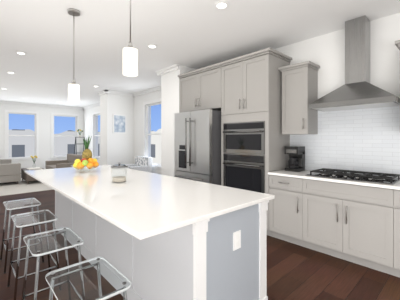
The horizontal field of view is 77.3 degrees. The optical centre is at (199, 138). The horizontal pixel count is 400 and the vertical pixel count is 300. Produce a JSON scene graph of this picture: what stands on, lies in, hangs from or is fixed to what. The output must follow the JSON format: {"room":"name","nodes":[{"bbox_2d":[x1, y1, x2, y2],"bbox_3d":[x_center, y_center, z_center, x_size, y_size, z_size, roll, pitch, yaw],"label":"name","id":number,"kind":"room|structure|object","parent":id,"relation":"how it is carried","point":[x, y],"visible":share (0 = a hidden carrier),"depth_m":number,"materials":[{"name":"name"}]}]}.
{"room":"kitchen and living room","nodes":[
{"label":"kitchen and living room","id":0,"kind":"room"},
{"bbox_2d":[0,103,83,168],"bbox_3d":[-7.735,-0.045,9.687,6.700,2.850,0.200,0,0,-43],"label":"wall","id":1,"kind":"structure","parent":0,"point":[45,112],"depth_m":10.56,"materials":[{"name":"paint"}]},
{"bbox_2d":[5,110,39,160],"bbox_3d":[-7.149,-0.140,10.063,1.170,2.000,0.050,0,0,-43],"label":"window","id":2,"kind":"structure","parent":1,"relation":"in","point":[36,130],"depth_m":10.11,"materials":[{"name":"white wood"}]},
{"bbox_2d":[50,113,78,158],"bbox_3d":[-5.989,-0.140,11.144,1.180,2.000,0.050,0,0,-43],"label":"window","id":3,"kind":"structure","parent":1,"relation":"in","point":[76,116],"depth_m":11.11,"materials":[{"name":"white wood"}]},
{"bbox_2d":[100,93,133,164],"bbox_3d":[-2.673,-0.045,8.077,0.888,2.850,0.540,0,0,-43],"label":"wall","id":4,"kind":"structure","parent":0,"point":[115,149],"depth_m":7.84,"materials":[{"name":"paint"}]},
{"bbox_2d":[113,114,125,133],"bbox_3d":[-2.517,-0.470,7.831,0.440,0.600,0.027,0,0,-43],"label":"picture frame","id":5,"kind":"object","parent":4,"relation":"attached to","point":[119,123],"visible":0.93,"depth_m":7.81,"materials":[{"name":"blue paper"}]},
{"bbox_2d":[84,90,160,173],"bbox_3d":[-2.734,-0.045,8.943,0.200,2.850,7.710,0,0,-43],"label":"wall","id":6,"kind":"structure","parent":0,"point":[139,100],"depth_m":8.01,"materials":[{"name":"paint"}]},
{"bbox_2d":[92,111,99,159],"bbox_3d":[-4.305,-0.140,10.445,0.050,2.000,1.170,0,0,-43],"label":"window","id":7,"kind":"structure","parent":6,"relation":"in","point":[97,113],"depth_m":10.83,"materials":[{"name":"white wood"}]},
{"bbox_2d":[143,98,160,169],"bbox_3d":[-1.372,-0.140,7.300,0.050,2.000,1.170,0,0,-43],"label":"window","id":8,"kind":"structure","parent":6,"relation":"in","point":[155,101],"depth_m":7.66,"materials":[{"name":"white wood"}]},
{"bbox_2d":[161,65,195,176],"bbox_3d":[-0.413,-0.045,5.392,0.570,2.850,0.650,0,0,-43],"label":"wall","id":9,"kind":"structure","parent":0,"point":[169,81],"depth_m":5.21,"materials":[{"name":"paint"}]},
{"bbox_2d":[0,190,399,299],"bbox_3d":[-2.565,1.430,4.144,6.700,0.100,15.560,0,0,-43],"label":"floor","id":10,"kind":"structure","parent":0,"point":[296,272],"depth_m":2.56,"materials":[{"name":"brown wood"}]},
{"bbox_2d":[0,198,43,273],"bbox_3d":[-2.013,1.048,2.826,0.361,0.662,0.420,0,0,-43],"label":"bar stool","id":11,"kind":"object","parent":10,"relation":"on","point":[9,221],"visible":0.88,"depth_m":2.79,"materials":[{"name":"clear plastic"}]},
{"bbox_2d":[0,174,52,195],"bbox_3d":[-5.989,1.374,7.815,4.700,0.012,4.200,0,0,-43],"label":"rug","id":12,"kind":"object","parent":10,"relation":"on","point":[12,188],"visible":0.33,"depth_m":7.05,"materials":[{"name":"beige carpet"}]},
{"bbox_2d":[0,159,20,183],"bbox_3d":[-6.626,0.924,8.110,1.070,0.888,2.400,0,0,-43],"label":"sofa","id":13,"kind":"object","parent":12,"relation":"on","point":[10,171],"visible":0.98,"depth_m":7.44,"materials":[{"name":"fabric"}]},
{"bbox_2d":[21,167,43,183],"bbox_3d":[-5.327,1.164,8.022,0.550,0.408,1.000,0,0,-43],"label":"coffee table","id":14,"kind":"object","parent":12,"relation":"on","point":[27,178],"visible":0.46,"depth_m":7.62,"materials":[{"name":"wood"}]},
{"bbox_2d":[26,156,41,169],"bbox_3d":[-5.323,0.746,8.025,0.360,0.427,0.500,0,0,-43],"label":"flower vase","id":15,"kind":"object","parent":14,"relation":"on","point":[34,168],"visible":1,"depth_m":7.96,"materials":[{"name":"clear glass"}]},
{"bbox_2d":[45,154,81,168],"bbox_3d":[-4.658,0.964,8.646,0.920,0.808,1.600,0,0,-43],"label":"armchair","id":16,"kind":"object","parent":12,"relation":"on","point":[68,162],"visible":0.33,"depth_m":8.82,"materials":[{"name":"fabric"}]},
{"bbox_2d":[7,210,61,299],"bbox_3d":[-1.536,1.048,2.314,0.361,0.662,0.420,0,0,-43],"label":"bar stool","id":17,"kind":"object","parent":10,"relation":"on","point":[56,262],"visible":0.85,"depth_m":2.27,"materials":[{"name":"clear plastic"}]},
{"bbox_2d":[21,227,84,299],"bbox_3d":[-1.058,1.048,1.802,0.361,0.662,0.420,0,0,-43],"label":"bar stool","id":18,"kind":"object","parent":10,"relation":"on","point":[38,256],"visible":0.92,"depth_m":1.83,"materials":[{"name":"clear plastic"}]},
{"bbox_2d":[74,129,84,153],"bbox_3d":[-5.365,0.471,11.179,0.468,1.822,0.578,0,0,-43],"label":"ladder shelf","id":19,"kind":"object","parent":10,"relation":"on","point":[79,135],"visible":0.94,"depth_m":11.15,"materials":[{"name":"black metal"}]},
{"bbox_2d":[45,257,130,299],"bbox_3d":[-0.581,1.048,1.290,0.361,0.662,0.420,0,0,-43],"label":"bar stool","id":20,"kind":"object","parent":10,"relation":"on","point":[124,289],"visible":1,"depth_m":1.33,"materials":[{"name":"clear plastic"}]},
{"bbox_2d":[125,156,151,172],"bbox_3d":[-1.879,0.950,7.169,0.730,0.859,0.750,0,0,-43],"label":"accent chair","id":21,"kind":"object","parent":10,"relation":"on","point":[143,163],"visible":0.27,"depth_m":7.12,"materials":[{"name":"fabric"}]},
{"bbox_2d":[55,191,268,299],"bbox_3d":[-0.856,0.934,2.949,0.794,0.889,3.292,0,0,-43],"label":"kitchen island","id":22,"kind":"object","parent":10,"relation":"on","point":[222,257],"visible":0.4,"depth_m":1.84,"materials":[{"name":"paint"}]},
{"bbox_2d":[24,165,274,239],"bbox_3d":[-0.971,0.475,2.841,1.236,0.030,3.320,0,0,-43],"label":"island countertop","id":23,"kind":"structure","parent":22,"relation":"on","point":[139,205],"depth_m":1.99,"materials":[{"name":"white stone"}]},
{"bbox_2d":[71,136,99,171],"bbox_3d":[-1.606,0.201,3.511,0.380,0.516,0.386,0,0,-43],"label":"fruit bowl","id":24,"kind":"object","parent":23,"relation":"on","point":[88,161],"visible":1,"depth_m":3.49,"materials":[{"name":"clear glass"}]},
{"bbox_2d":[111,163,127,182],"bbox_3d":[-0.868,0.356,2.691,0.176,0.206,0.176,0,0,-43],"label":"candle jar","id":25,"kind":"object","parent":23,"relation":"on","point":[121,178],"visible":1,"depth_m":2.63,"materials":[{"name":"clear glass"}]},
{"bbox_2d":[174,109,221,184],"bbox_3d":[0.108,0.450,4.593,0.889,1.860,0.920,0,0,-43],"label":"refrigerator","id":26,"kind":"object","parent":10,"relation":"on","point":[197,145],"visible":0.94,"depth_m":4.19,"materials":[{"name":"silver metal"}]},
{"bbox_2d":[221,54,289,236],"bbox_3d":[0.860,0.093,3.996,0.644,2.571,0.888,0,0,-43],"label":"tall cabinet","id":27,"kind":"object","parent":10,"relation":"on","point":[251,90],"visible":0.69,"depth_m":3.68,"materials":[{"name":"grey wood"}]},
{"bbox_2d":[179,67,220,112],"bbox_3d":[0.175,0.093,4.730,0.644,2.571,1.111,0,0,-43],"label":"upper cabinet","id":28,"kind":"object","parent":27,"relation":"attached to","point":[201,91],"visible":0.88,"depth_m":4.48,"materials":[{"name":"grey wood"}]},
{"bbox_2d":[223,121,264,192],"bbox_3d":[0.630,0.355,3.782,0.098,1.210,0.764,0,0,-43],"label":"wall oven","id":29,"kind":"object","parent":27,"relation":"in","point":[244,170],"visible":0.94,"depth_m":3.75,"materials":[{"name":"silver metal"}]},
{"bbox_2d":[269,175,296,244],"bbox_3d":[1.364,0.934,3.484,0.606,0.888,0.540,0,0,-43],"label":"base cabinet","id":30,"kind":"object","parent":10,"relation":"on","point":[283,208],"depth_m":3.32,"materials":[{"name":"grey wood"}]},
{"bbox_2d":[297,178,384,272],"bbox_3d":[1.816,0.934,2.999,0.606,0.888,1.034,0,0,-43],"label":"base cabinet","id":31,"kind":"object","parent":10,"relation":"on","point":[358,224],"depth_m":2.79,"materials":[{"name":"grey wood"}]},
{"bbox_2d":[268,170,399,189],"bbox_3d":[2.460,0.475,2.286,0.636,0.030,3.788,0,0,-43],"label":"countertop","id":32,"kind":"structure","parent":31,"relation":"on","point":[302,174],"depth_m":2.91,"materials":[{"name":"white stone"}]},
{"bbox_2d":[285,146,304,171],"bbox_3d":[1.376,0.284,3.611,0.222,0.350,0.215,0,0,-43],"label":"coffee maker","id":33,"kind":"object","parent":32,"relation":"on","point":[296,161],"visible":1,"depth_m":3.55,"materials":[{"name":"black plastic"}]},
{"bbox_2d":[305,168,399,184],"bbox_3d":[1.810,0.431,2.986,0.520,0.056,0.880,0,0,-43],"label":"cooktop","id":34,"kind":"object","parent":32,"relation":"in","point":[371,177],"visible":1,"depth_m":2.88,"materials":[{"name":"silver metal"}]},
{"bbox_2d":[385,188,399,277],"bbox_3d":[2.290,0.934,2.491,0.606,0.888,0.604,0,0,-43],"label":"base cabinet","id":35,"kind":"object","parent":10,"relation":"on","point":[392,196],"depth_m":2.47,"materials":[{"name":"grey wood"}]},
{"bbox_2d":[0,0,399,106],"bbox_3d":[-2.565,-1.520,4.144,6.700,0.100,15.560,0,0,-43],"label":"ceiling","id":36,"kind":"structure","parent":0,"point":[196,34],"depth_m":3.52,"materials":[{"name":"paint"}]},
{"bbox_2d":[68,8,79,100],"bbox_3d":[-1.449,-0.955,2.874,0.130,1.030,0.130,0,0,-43],"label":"pendant light","id":37,"kind":"object","parent":36,"relation":"hanging from","point":[73,91],"visible":1,"depth_m":2.85,"materials":[{"name":"white glass"}]},
{"bbox_2d":[123,0,137,76],"bbox_3d":[-0.560,-0.992,2.008,0.130,0.954,0.130,0,0,-43],"label":"pendant light","id":38,"kind":"object","parent":36,"relation":"hanging from","point":[130,60],"visible":1,"depth_m":1.96,"materials":[{"name":"white glass"}]},
{"bbox_2d":[0,47,291,108],"bbox_3d":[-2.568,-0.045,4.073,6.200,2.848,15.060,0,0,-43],"label":"crown molding","id":39,"kind":"structure","parent":36,"relation":"attached to","point":[271,51],"depth_m":4.88,"materials":[{"name":"white wood"}]},
{"bbox_2d":[147,44,156,47],"bbox_3d":[-0.754,-1.463,3.946,0.148,0.014,0.148,0,0,20],"label":"recessed light","id":40,"kind":"object","parent":36,"relation":"in","point":[150,45],"depth_m":3.94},
{"bbox_2d":[215,1,228,8],"bbox_3d":[0.237,-1.463,2.737,0.148,0.014,0.148,0,0,20],"label":"recessed light","id":41,"kind":"object","parent":36,"relation":"in","point":[221,4],"depth_m":2.73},
{"bbox_2d":[274,13,399,170],"bbox_3d":[2.277,-0.045,3.320,0.540,2.850,7.350,0,0,-43],"label":"wall","id":42,"kind":"structure","parent":0,"point":[326,53],"depth_m":3.34,"materials":[{"name":"paint"}]},
{"bbox_2d":[278,61,319,134],"bbox_3d":[1.423,-0.552,3.597,0.364,0.971,0.450,0,0,-43],"label":"upper cabinet","id":43,"kind":"object","parent":42,"relation":"attached to","point":[299,90],"visible":1,"depth_m":3.49,"materials":[{"name":"grey wood"}]},
{"bbox_2d":[290,106,399,177],"bbox_3d":[2.695,0.025,2.505,0.005,0.869,3.788,0,0,-43],"label":"tile backsplash","id":44,"kind":"structure","parent":42,"relation":"attached to","point":[366,140],"depth_m":3.23,"materials":[{"name":"white tile"}]},
{"bbox_2d":[309,15,399,111],"bbox_3d":[1.866,-0.924,3.025,0.496,1.087,0.880,0,0,-43],"label":"range hood","id":45,"kind":"object","parent":42,"relation":"attached to","point":[357,90],"visible":0.98,"depth_m":3.01,"materials":[{"name":"silver metal"}]},
{"bbox_2d":[395,40,399,49],"bbox_3d":[2.530,-0.552,2.410,0.364,0.971,0.985,0,0,-43],"label":"upper cabinet","id":46,"kind":"object","parent":42,"relation":"attached to","point":[397,43],"visible":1,"depth_m":2.64,"materials":[{"name":"grey wood"}]},
{"label":"outside","id":47,"kind":"structure","parent":0,"visible":0},
{"bbox_2d":[9,114,99,156],"bbox_3d":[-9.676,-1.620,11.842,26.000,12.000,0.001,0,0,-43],"label":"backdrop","id":48,"kind":"structure","parent":47,"point":[21,124],"depth_m":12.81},
{"bbox_2d":[151,104,160,163],"bbox_3d":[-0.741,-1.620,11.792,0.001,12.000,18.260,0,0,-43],"label":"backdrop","id":49,"kind":"structure","parent":47,"point":[156,128],"depth_m":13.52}
]}

